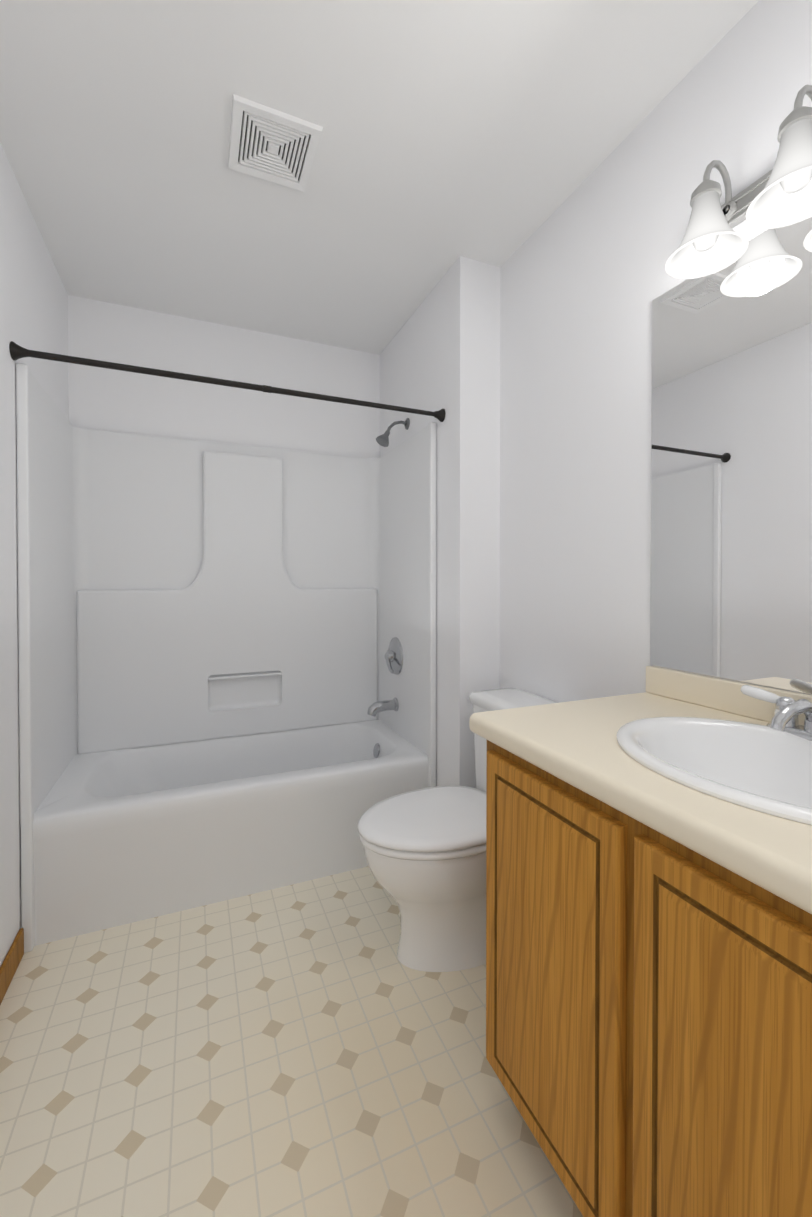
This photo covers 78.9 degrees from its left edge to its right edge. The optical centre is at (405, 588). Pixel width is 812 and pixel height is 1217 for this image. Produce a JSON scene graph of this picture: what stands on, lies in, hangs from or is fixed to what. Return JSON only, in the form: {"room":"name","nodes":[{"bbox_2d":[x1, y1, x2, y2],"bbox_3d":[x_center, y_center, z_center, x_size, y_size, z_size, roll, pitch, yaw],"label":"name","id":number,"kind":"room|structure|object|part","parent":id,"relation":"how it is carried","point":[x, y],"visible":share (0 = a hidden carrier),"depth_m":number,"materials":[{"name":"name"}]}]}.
{"room":"bathroom","nodes":[
{"label":"bathroom","id":0,"kind":"room"},
{"bbox_2d":[0,143,68,966],"bbox_3d":[-0.803,-0.056,0.449,0.100,2.440,3.950,0,1,-23],"label":"wall","id":1,"kind":"structure","parent":0,"point":[33,305],"depth_m":1.51,"materials":[{"name":"paint"}]},
{"bbox_2d":[0,928,23,1004],"bbox_3d":[-0.610,1.125,0.155,0.012,0.085,3.033,0,1,-23],"label":"baseboard","id":2,"kind":"structure","parent":1,"relation":"attached to","point":[11,962],"depth_m":1.45,"materials":[{"name":"brown wood"}]},
{"bbox_2d":[9,341,445,421],"bbox_3d":[-0.526,-0.724,1.783,1.464,0.066,0.084,0,1,-23],"label":"shower rod","id":3,"kind":"object","parent":1,"relation":"attached to","point":[17,352],"visible":1,"depth_m":1.70,"materials":[{"name":"brown metal"}]},
{"bbox_2d":[68,295,379,458],"bbox_3d":[-0.755,-0.081,2.563,1.650,2.440,0.100,0,1,-23],"label":"wall","id":4,"kind":"structure","parent":0,"point":[109,400],"depth_m":2.42,"materials":[{"name":"paint"}]},
{"bbox_2d":[0,866,582,1216],"bbox_3d":[0.002,1.190,0.807,1.850,0.060,3.950,0,1,-23],"label":"floor","id":5,"kind":"structure","parent":0,"point":[314,1048],"depth_m":1.17,"materials":[{"name":"tile"}]},
{"bbox_2d":[16,363,436,952],"bbox_3d":[-0.677,0.160,2.153,1.463,1.968,0.713,0,1,-23],"label":"shower","id":6,"kind":"object","parent":5,"relation":"on","point":[227,671],"visible":0.98,"depth_m":2.24,"materials":[{"name":"white plastic"}]},
{"bbox_2d":[33,719,428,945],"bbox_3d":[-0.682,0.936,2.169,1.459,0.415,0.697,0,1,-23],"label":"tub","id":7,"kind":"object","parent":6,"relation":"in","point":[125,834],"depth_m":1.86,"materials":[{"name":"white plastic"}]},
{"bbox_3d":[-0.790,0.435,2.435,0.344,0.013,0.014,0,1,-23],"label":"surround rail","id":8,"kind":"part","parent":6,"relation":"part of","materials":[{"name":"white plastic"}]},
{"bbox_3d":[-0.120,0.592,2.456,0.152,0.080,0.068,0,1,-23],"label":"shower spout","id":9,"kind":"part","parent":6,"relation":"part of","materials":[{"name":"silver metal"}]},
{"bbox_2d":[358,688,558,971],"bbox_3d":[0.175,0.767,1.611,0.684,0.767,0.387,0,1,-23],"label":"toilet","id":10,"kind":"object","parent":5,"relation":"on","point":[425,851],"visible":0.54,"depth_m":1.49,"materials":[{"name":"white ceramic"}]},
{"bbox_3d":[0.090,0.726,1.574,0.500,0.029,0.387,0,1,-23],"label":"lid","id":11,"kind":"part","parent":10,"relation":"part of","materials":[{"name":"white plastic"}]},
{"bbox_3d":[0.092,0.754,1.575,0.496,0.021,0.383,0,1,-23],"label":"seat","id":12,"kind":"part","parent":10,"relation":"part of","materials":[{"name":"white plastic"}]},
{"bbox_3d":[0.395,0.598,1.703,0.193,0.353,0.360,0,1,-23],"label":"tank","id":13,"kind":"part","parent":10,"relation":"part of","materials":[{"name":"white ceramic"}]},
{"bbox_3d":[0.393,0.402,1.700,0.210,0.039,0.380,0,1,-23],"label":"tank lid","id":14,"kind":"part","parent":10,"relation":"part of","materials":[{"name":"white ceramic"}]},
{"bbox_2d":[469,666,811,1216],"bbox_3d":[0.584,0.673,0.814,0.566,0.972,0.915,0,1,-23],"label":"bathroom vanity","id":15,"kind":"object","parent":5,"relation":"on","point":[649,952],"visible":1,"depth_m":0.75,"materials":[{"name":"brown wood"}]},
{"bbox_3d":[0.255,0.700,0.920,0.021,0.681,0.368,0,1,-23],"label":"door","id":16,"kind":"part","parent":15,"relation":"part of","materials":[{"name":"brown wood"}]},
{"bbox_2d":[469,692,811,913],"bbox_3d":[0.584,0.310,0.809,0.566,0.045,0.915,0,1,-23],"label":"countertop","id":17,"kind":"structure","parent":15,"relation":"on","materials":[{"name":"beige laminate"}]},
{"bbox_2d":[616,717,811,824],"bbox_3d":[0.598,0.362,0.802,0.416,0.250,0.516,0,1,-23],"label":"sink","id":18,"kind":"object","parent":17,"relation":"in","point":[761,773],"depth_m":0.93,"materials":[{"name":"white ceramic"}]},
{"bbox_2d":[741,685,811,740],"bbox_3d":[0.719,0.236,0.900,0.155,0.100,0.255,0,1,-23],"label":"faucet","id":19,"kind":"object","parent":17,"relation":"on","point":[784,726],"depth_m":0.95,"materials":[{"name":"silver metal"}]},
{"bbox_3d":[0.410,0.704,0.556,0.021,0.681,0.368,0,1,-23],"label":"door","id":20,"kind":"part","parent":15,"relation":"part of","materials":[{"name":"brown wood"}]},
{"bbox_2d":[0,0,758,354],"bbox_3d":[0.002,-1.310,0.778,1.850,0.060,3.950,0,1,-23],"label":"ceiling","id":21,"kind":"structure","parent":0,"point":[494,132],"depth_m":1.39,"materials":[{"name":"paint"}]},
{"bbox_2d":[228,94,322,191],"bbox_3d":[-0.387,-1.282,1.438,0.238,0.012,0.238,0,1,-23],"label":"ceiling vent","id":22,"kind":"object","parent":21,"relation":"in","point":[267,143],"visible":1,"depth_m":1.42,"materials":[{"name":"white plastic"}]},
{"bbox_2d":[380,256,499,787],"bbox_3d":[0.117,-0.079,2.386,0.185,2.440,0.910,0,1,-23],"label":"wall","id":23,"kind":"structure","parent":0,"point":[441,350],"depth_m":1.98,"materials":[{"name":"paint"}]},
{"bbox_2d":[499,0,811,702],"bbox_3d":[0.806,-0.064,1.137,0.100,2.440,3.950,0,1,-23],"label":"wall","id":24,"kind":"structure","parent":0,"point":[586,279],"depth_m":1.49,"materials":[{"name":"paint"}]},
{"bbox_2d":[646,666,811,725],"bbox_3d":[0.835,0.250,0.916,0.020,0.072,0.915,0,1,-23],"label":"backsplash","id":25,"kind":"structure","parent":24,"relation":"attached to","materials":[{"name":"beige laminate"}]},
{"bbox_2d":[650,217,811,693],"bbox_3d":[0.851,-0.277,0.894,0.005,0.981,0.952,0,1,-23],"label":"mirror","id":26,"kind":"object","parent":24,"relation":"attached to","point":[731,525],"visible":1,"depth_m":1.12,"materials":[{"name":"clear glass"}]},
{"bbox_2d":[665,85,811,278],"bbox_3d":[0.741,-0.839,0.926,0.178,0.224,0.570,0,1,-23],"label":"sconce","id":27,"kind":"object","parent":24,"relation":"attached to","point":[779,195],"visible":1,"depth_m":1.04,"materials":[{"name":"white glass"}]},
{"bbox_3d":[0.660,-0.801,1.088,0.052,0.108,0.052,0,1,-23],"label":"bulb","id":28,"kind":"part","parent":27,"relation":"part of","materials":[{"name":"white glass"}]},
{"bbox_3d":[0.660,-0.796,1.088,0.158,0.135,0.158,0,1,-23],"label":"lamp shade","id":29,"kind":"part","parent":27,"relation":"part of","materials":[{"name":"white glass"}]},
{"bbox_3d":[0.684,-0.893,1.097,0.112,0.120,0.060,0,1,-23],"label":"arm","id":30,"kind":"part","parent":27,"relation":"part of"},
{"bbox_3d":[0.731,-0.794,0.922,0.158,0.135,0.158,0,1,-23],"label":"lamp shade","id":31,"kind":"part","parent":27,"relation":"part of","materials":[{"name":"white glass"}]},
{"bbox_3d":[0.755,-0.891,0.931,0.112,0.120,0.060,0,1,-23],"label":"arm","id":32,"kind":"part","parent":27,"relation":"part of"},
{"bbox_3d":[0.731,-0.799,0.922,0.052,0.108,0.052,0,1,-23],"label":"bulb","id":33,"kind":"part","parent":27,"relation":"part of","materials":[{"name":"white glass"}]}
]}

